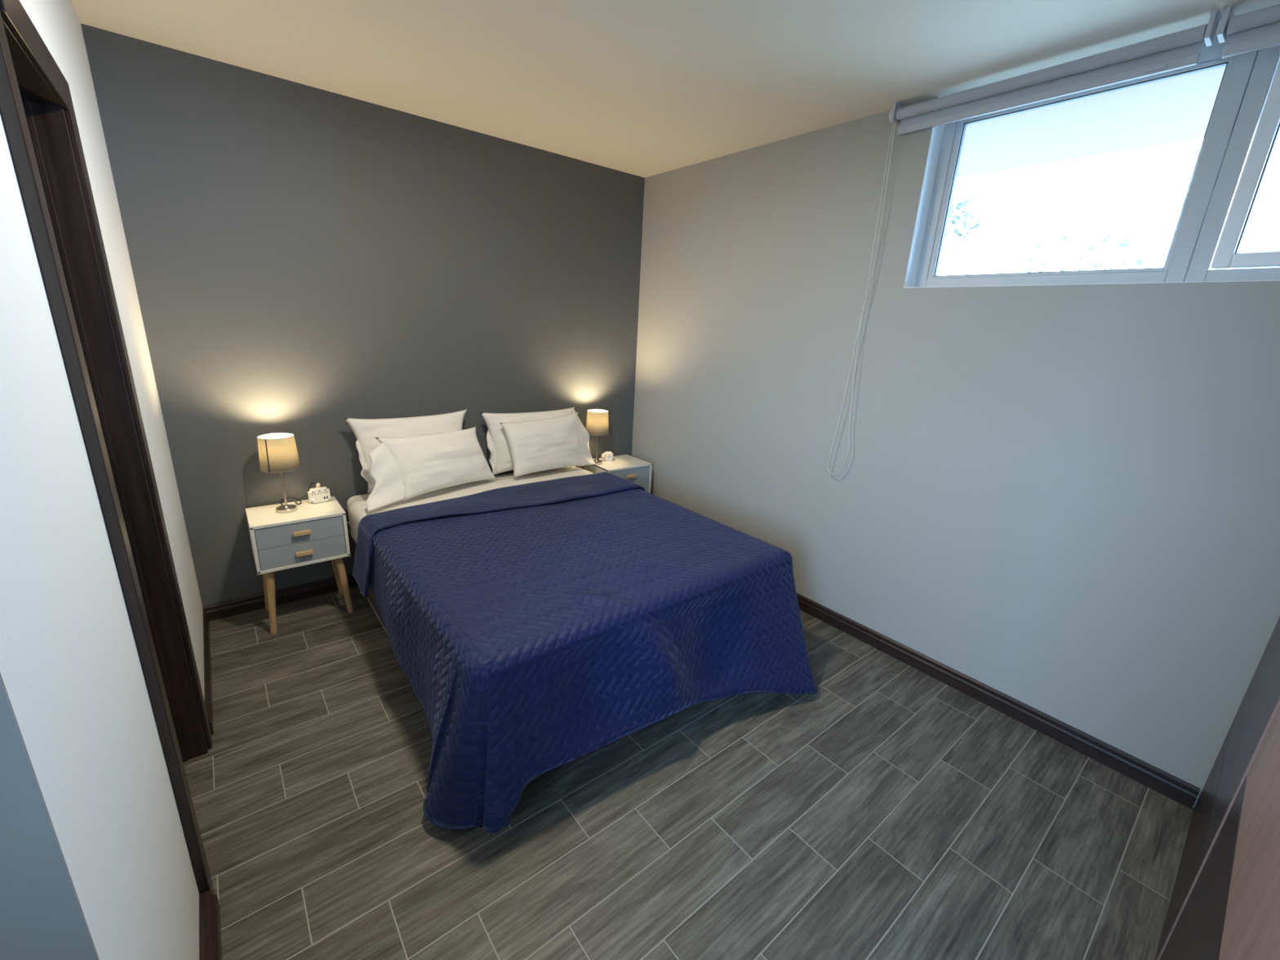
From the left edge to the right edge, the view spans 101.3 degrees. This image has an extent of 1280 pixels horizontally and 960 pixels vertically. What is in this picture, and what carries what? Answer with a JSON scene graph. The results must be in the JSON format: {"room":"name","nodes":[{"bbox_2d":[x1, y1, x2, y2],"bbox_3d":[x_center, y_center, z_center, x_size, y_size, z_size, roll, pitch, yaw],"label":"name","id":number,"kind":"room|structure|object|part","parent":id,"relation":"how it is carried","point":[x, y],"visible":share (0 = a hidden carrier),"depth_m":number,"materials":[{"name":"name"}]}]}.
{"room":"bedroom","nodes":[
{"label":"bedroom","id":0,"kind":"room"},
{"bbox_2d":[0,675,98,959],"bbox_3d":[-1.026,0.185,0.326,0.788,2.782,0.003,-10,21,-38],"label":"wall","id":1,"kind":"structure","parent":0,"point":[42,917],"depth_m":0.65,"materials":[{"name":"grey paint"}]},
{"bbox_2d":[0,0,204,959],"bbox_3d":[-1.589,-0.198,1.522,0.140,2.782,2.660,-10,21,-38],"label":"wall","id":2,"kind":"structure","parent":0,"point":[71,672],"depth_m":0.93,"materials":[{"name":"white paint"}]},
{"bbox_2d":[0,0,214,894],"bbox_3d":[-1.510,0.067,1.491,0.150,2.300,0.838,-10,21,-38],"label":"door frame","id":3,"kind":"structure","parent":2,"relation":"in","point":[37,113],"depth_m":1.50,"materials":[{"name":"brown wood"}]},
{"bbox_2d":[199,608,222,959],"bbox_3d":[-1.598,1.087,1.938,0.037,0.085,2.642,-10,21,-38],"label":"baseboard","id":4,"kind":"structure","parent":2,"relation":"attached to","point":[210,927],"depth_m":1.48,"materials":[{"name":"brown wood"}]},
{"bbox_2d":[80,23,644,606],"bbox_3d":[-1.694,-0.698,3.197,4.500,2.782,0.200,-10,21,-38],"label":"wall","id":5,"kind":"structure","parent":0,"point":[304,260],"depth_m":2.94,"materials":[{"name":"grey paint"}]},
{"bbox_2d":[202,573,358,622],"bbox_3d":[-1.261,0.540,3.836,2.991,0.092,0.018,-10,21,-38],"label":"baseboard","id":6,"kind":"structure","parent":5,"relation":"attached to","point":[226,609],"depth_m":3.13,"materials":[{"name":"brown wood"}]},
{"bbox_2d":[71,0,1279,177],"bbox_3d":[-0.153,-1.512,1.045,4.500,0.150,4.900,-10,21,-38],"label":"ceiling","id":7,"kind":"structure","parent":0,"point":[642,88],"depth_m":2.16,"materials":[{"name":"beige paint"}]},
{"bbox_2d":[182,586,1194,959],"bbox_3d":[-0.299,1.282,1.870,4.500,0.120,4.900,-10,21,-38],"label":"floor","id":8,"kind":"structure","parent":0,"point":[887,811],"depth_m":1.87,"materials":[{"name":"grey tile"}]},
{"bbox_2d":[244,496,354,634],"bbox_3d":[-1.919,0.474,2.992,0.433,0.633,0.352,-10,21,-38],"label":"nightstand","id":9,"kind":"object","parent":8,"relation":"on","point":[317,532],"visible":1,"depth_m":2.84,"materials":[{"name":"white paint"}]},
{"bbox_3d":[-2.144,0.590,3.027,0.072,0.370,0.043,6,17,11],"label":"leg","id":10,"kind":"part","parent":9,"relation":"part of","materials":[{"name":"brown wood"}]},
{"bbox_3d":[-1.985,0.654,2.838,0.043,0.370,0.072,3,16,0],"label":"leg","id":11,"kind":"part","parent":9,"relation":"part of","materials":[{"name":"brown wood"}]},
{"bbox_2d":[257,432,300,513],"bbox_3d":[-1.941,-0.033,2.843,0.182,0.420,0.182,-10,21,-38],"label":"table lamp","id":12,"kind":"object","parent":9,"relation":"on","point":[277,451],"visible":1,"depth_m":2.76,"materials":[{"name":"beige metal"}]},
{"bbox_3d":[-1.935,-0.148,2.809,0.180,0.175,0.180,-10,21,-38],"label":"lamp shade","id":13,"kind":"part","parent":12,"relation":"part of","materials":[{"name":"white fabric"}]},
{"bbox_2d":[280,494,307,505],"bbox_3d":[-1.968,0.112,2.995,0.142,0.050,0.084,-10,21,-38],"label":"power cable","id":14,"kind":"object","parent":9,"relation":"on","point":[299,500],"visible":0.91,"depth_m":3.00,"materials":[{"name":"black plastic"}]},
{"bbox_3d":[-1.905,0.243,2.922,0.397,0.114,0.296,-10,21,-38],"label":"drawer","id":15,"kind":"part","parent":9,"relation":"part of","materials":[{"name":"grey paint"}]},
{"bbox_3d":[-1.911,0.354,2.955,0.397,0.114,0.296,-10,21,-38],"label":"drawer","id":16,"kind":"part","parent":9,"relation":"part of","materials":[{"name":"grey paint"}]},
{"bbox_3d":[-1.805,0.282,2.803,0.080,0.022,0.027,-10,21,-38],"label":"drawer handle","id":17,"kind":"part","parent":9,"relation":"part of","materials":[{"name":"brown wood"}]},
{"bbox_3d":[-1.811,0.393,2.836,0.080,0.022,0.027,-10,21,-38],"label":"drawer handle","id":18,"kind":"part","parent":9,"relation":"part of","materials":[{"name":"brown wood"}]},
{"bbox_2d":[306,486,330,503],"bbox_3d":[-1.858,0.087,3.042,0.106,0.087,0.044,-13,23,-43],"label":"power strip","id":19,"kind":"object","parent":9,"relation":"on","point":[318,495],"visible":1,"depth_m":3.03,"materials":[{"name":"white plastic"}]},
{"bbox_3d":[-1.878,0.542,3.235,0.043,0.370,0.072,3,16,-1],"label":"leg","id":20,"kind":"part","parent":9,"relation":"part of","materials":[{"name":"brown wood"}]},
{"bbox_3d":[-1.718,0.605,3.051,0.072,0.370,0.043,1,17,-8],"label":"leg","id":21,"kind":"part","parent":9,"relation":"part of","materials":[{"name":"brown wood"}]},
{"bbox_2d":[346,466,592,830],"bbox_3d":[-0.548,0.539,3.004,1.664,0.636,2.088,-10,21,-38],"label":"bed","id":22,"kind":"object","parent":8,"relation":"on","point":[356,504],"visible":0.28,"depth_m":3.29,"materials":[{"name":"grey fabric"}]},
{"bbox_2d":[343,408,466,493],"bbox_3d":[-1.416,-0.176,3.297,0.736,0.484,0.114,-10,21,-38],"label":"pillow","id":23,"kind":"object","parent":22,"relation":"on","point":[366,431],"visible":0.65,"depth_m":3.18,"materials":[{"name":"white fabric"}]},
{"bbox_2d":[366,426,496,511],"bbox_3d":[-1.290,-0.106,3.224,0.214,0.356,0.897,15,20,35],"label":"pillow","id":24,"kind":"object","parent":22,"relation":"on","point":[405,468],"visible":1,"depth_m":3.13,"materials":[{"name":"white fabric"}]},
{"bbox_3d":[-0.535,0.336,2.962,1.620,0.200,2.055,-10,21,-38],"label":"mattress","id":25,"kind":"part","parent":22,"relation":"part of","materials":[{"name":"white fabric"}]},
{"bbox_3d":[-0.554,1.163,1.837,0.056,0.100,0.056,-10,21,-38],"label":"leg","id":26,"kind":"part","parent":22,"relation":"part of","materials":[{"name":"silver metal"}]},
{"bbox_2d":[480,407,574,474],"bbox_3d":[-0.773,-0.290,3.802,0.750,0.437,0.111,-10,21,-38],"label":"pillow","id":27,"kind":"object","parent":22,"relation":"on","point":[500,460],"visible":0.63,"depth_m":3.64,"materials":[{"name":"white fabric"}]},
{"bbox_2d":[500,408,595,478],"bbox_3d":[-0.628,-0.275,3.784,0.750,0.434,0.147,-12,22,-40],"label":"pillow","id":28,"kind":"object","parent":22,"relation":"on","point":[560,442],"visible":1,"depth_m":3.72,"materials":[{"name":"white fabric"}]},
{"bbox_2d":[351,471,817,833],"bbox_3d":[-0.348,0.592,2.727,1.916,0.654,1.989,-10,21,-38],"label":"quilt","id":29,"kind":"object","parent":22,"relation":"on","point":[535,628],"visible":1,"depth_m":2.20,"materials":[{"name":"blue fabric"}]},
{"bbox_2d":[584,454,652,493],"bbox_3d":[-0.186,0.162,4.340,0.430,0.641,0.365,-10,21,-38],"label":"nightstand","id":30,"kind":"object","parent":8,"relation":"on","point":[637,471],"visible":0.37,"depth_m":4.21,"materials":[{"name":"white paint"}]},
{"bbox_2d":[586,408,608,464],"bbox_3d":[-0.336,-0.334,4.116,0.182,0.420,0.182,-10,21,-38],"label":"table lamp","id":31,"kind":"object","parent":30,"relation":"on","point":[597,423],"visible":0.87,"depth_m":4.02,"materials":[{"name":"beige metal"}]},
{"bbox_3d":[-0.330,-0.449,4.082,0.180,0.175,0.180,-10,21,-38],"label":"lamp shade","id":32,"kind":"part","parent":31,"relation":"part of","materials":[{"name":"white fabric"}]},
{"bbox_2d":[600,453,604,460],"bbox_3d":[-0.300,-0.187,4.253,0.029,0.056,0.027,-6,19,-29],"label":"plug","id":33,"kind":"object","parent":30,"relation":"on","point":[602,454],"visible":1,"depth_m":4.25,"materials":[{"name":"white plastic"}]},
{"bbox_2d":[604,451,613,461],"bbox_3d":[-0.257,-0.193,4.271,0.066,0.068,0.049,-5,18,-26],"label":"block","id":34,"kind":"object","parent":30,"relation":"on","point":[608,455],"visible":1,"depth_m":4.25,"materials":[{"name":"white plastic"}]},
{"bbox_3d":[-0.172,-0.072,4.269,0.394,0.115,0.309,-10,21,-38],"label":"drawer","id":35,"kind":"part","parent":30,"relation":"part of","materials":[{"name":"grey paint"}]},
{"bbox_3d":[-0.068,-0.031,4.145,0.080,0.022,0.027,-10,21,-38],"label":"drawer handle","id":36,"kind":"part","parent":30,"relation":"part of","materials":[{"name":"brown wood"}]},
{"bbox_3d":[-0.178,0.040,4.302,0.394,0.115,0.309,-10,21,-38],"label":"drawer","id":37,"kind":"part","parent":30,"relation":"part of","materials":[{"name":"grey paint"}]},
{"bbox_2d":[1155,616,1279,959],"bbox_3d":[1.633,0.422,0.845,2.099,2.300,0.693,-10,21,-38],"label":"wardrobe","id":38,"kind":"object","parent":8,"relation":"on","point":[1224,904],"visible":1,"depth_m":1.17,"materials":[{"name":"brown wood"}]},
{"bbox_3d":[1.833,1.168,1.719,0.921,0.395,0.018,-10,21,-38],"label":"drawer","id":39,"kind":"part","parent":38,"relation":"part of","materials":[{"name":"brown wood"}]},
{"bbox_3d":[1.017,1.156,1.026,1.155,0.730,0.018,-10,21,-38],"label":"drawer","id":40,"kind":"part","parent":38,"relation":"part of","materials":[{"name":"brown wood"}]},
{"bbox_3d":[1.891,0.064,1.393,0.921,1.900,0.018,-10,21,-38],"label":"door panel","id":41,"kind":"part","parent":38,"relation":"part of","materials":[{"name":"brown wood"}]},
{"bbox_3d":[1.074,0.052,0.700,1.155,1.565,0.018,-10,21,-38],"label":"door panel","id":42,"kind":"part","parent":38,"relation":"part of","materials":[{"name":"brown wood"}]},
{"bbox_2d":[631,96,1279,808],"bbox_3d":[1.450,-0.409,2.772,0.200,2.782,4.500,-10,21,-38],"label":"wall","id":43,"kind":"structure","parent":0,"point":[1064,500],"depth_m":2.52,"materials":[{"name":"grey paint"}]},
{"bbox_2d":[796,592,1200,809],"bbox_3d":[1.038,0.790,3.394,0.018,0.092,3.632,-10,21,-38],"label":"baseboard","id":44,"kind":"structure","parent":43,"relation":"attached to","point":[1174,788],"depth_m":2.48,"materials":[{"name":"brown wood"}]},
{"bbox_2d":[903,96,1279,288],"bbox_3d":[1.854,-1.182,2.006,0.108,0.827,1.490,-10,21,-38],"label":"trim","id":45,"kind":"structure","parent":43,"relation":"attached to","point":[937,132],"depth_m":2.55,"materials":[{"name":"white paint"}]},
{"bbox_2d":[914,33,1279,287],"bbox_3d":[1.913,-1.192,2.052,0.069,0.827,1.490,-10,21,-38],"label":"window","id":46,"kind":"structure","parent":43,"relation":"in","point":[1243,127],"depth_m":1.88,"materials":[{"name":"grey plastic"}]},
{"bbox_2d":[826,9,1221,474],"bbox_3d":[1.499,-0.786,2.397,0.074,1.841,1.133,-10,21,-38],"label":"roller blind","id":47,"kind":"object","parent":46,"relation":"attached to","point":[1181,49],"visible":1,"depth_m":2.05,"materials":[{"name":"grey fabric"}]},
{"bbox_3d":[1.171,-0.881,2.775,0.004,1.776,0.117,-10,21,-38],"label":"cord","id":48,"kind":"part","parent":47,"relation":"part of","materials":[{"name":"white plastic"}]},
{"bbox_3d":[1.568,-1.555,2.156,0.018,0.032,1.027,-10,21,-38],"label":"rail","id":49,"kind":"part","parent":47,"relation":"part of","materials":[{"name":"grey plastic"}]},
{"bbox_3d":[2.230,-1.068,1.687,0.055,0.827,0.490,-10,21,-38],"label":"frame","id":50,"kind":"part","parent":46,"relation":"part of","materials":[{"name":"grey plastic"}]},
{"bbox_3d":[2.221,-1.051,1.683,0.059,0.683,0.377,-10,21,-38],"label":"sash","id":51,"kind":"part","parent":46,"relation":"part of","materials":[{"name":"white plastic"}]},
{"bbox_2d":[1217,4,1279,57],"bbox_3d":[2.080,-1.390,1.518,0.074,0.128,0.570,-10,21,-38],"label":"roller blind","id":52,"kind":"object","parent":46,"relation":"attached to","point":[1258,29],"visible":1,"depth_m":1.68,"materials":[{"name":"grey fabric"}]},
{"bbox_3d":[2.088,-1.346,1.540,0.018,0.032,0.522,-10,21,-38],"label":"rail","id":53,"kind":"part","parent":52,"relation":"part of","materials":[{"name":"grey"}]},
{"label":"outside","id":54,"kind":"structure","parent":0,"visible":0},
{"bbox_3d":[-0.120,0.708,4.868,80.000,0.100,60.000,-10,21,-38],"label":"ground","id":55,"kind":"structure","parent":54,"visible":0},
{"bbox_2d":[937,178,982,275],"bbox_3d":[6.049,-3.417,10.849,1.126,5.040,1.140,-10,21,-38],"label":"tree","id":56,"kind":"object","parent":55,"relation":"on","point":[960,205],"visible":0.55,"depth_m":10.22,"materials":[{"name":"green plant"}]},
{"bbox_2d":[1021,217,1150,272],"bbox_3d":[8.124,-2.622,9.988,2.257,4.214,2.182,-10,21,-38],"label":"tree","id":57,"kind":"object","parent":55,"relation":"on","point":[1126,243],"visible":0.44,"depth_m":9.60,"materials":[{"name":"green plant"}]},
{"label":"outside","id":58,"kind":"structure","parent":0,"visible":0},
{"bbox_2d":[956,66,1226,177],"bbox_3d":[1.593,-2.105,3.331,1.180,0.170,15.000,-10,21,-38],"label":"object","id":59,"kind":"object","parent":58,"point":[1179,108],"visible":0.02,"depth_m":2.64,"materials":[{"name":"white"}]}
]}

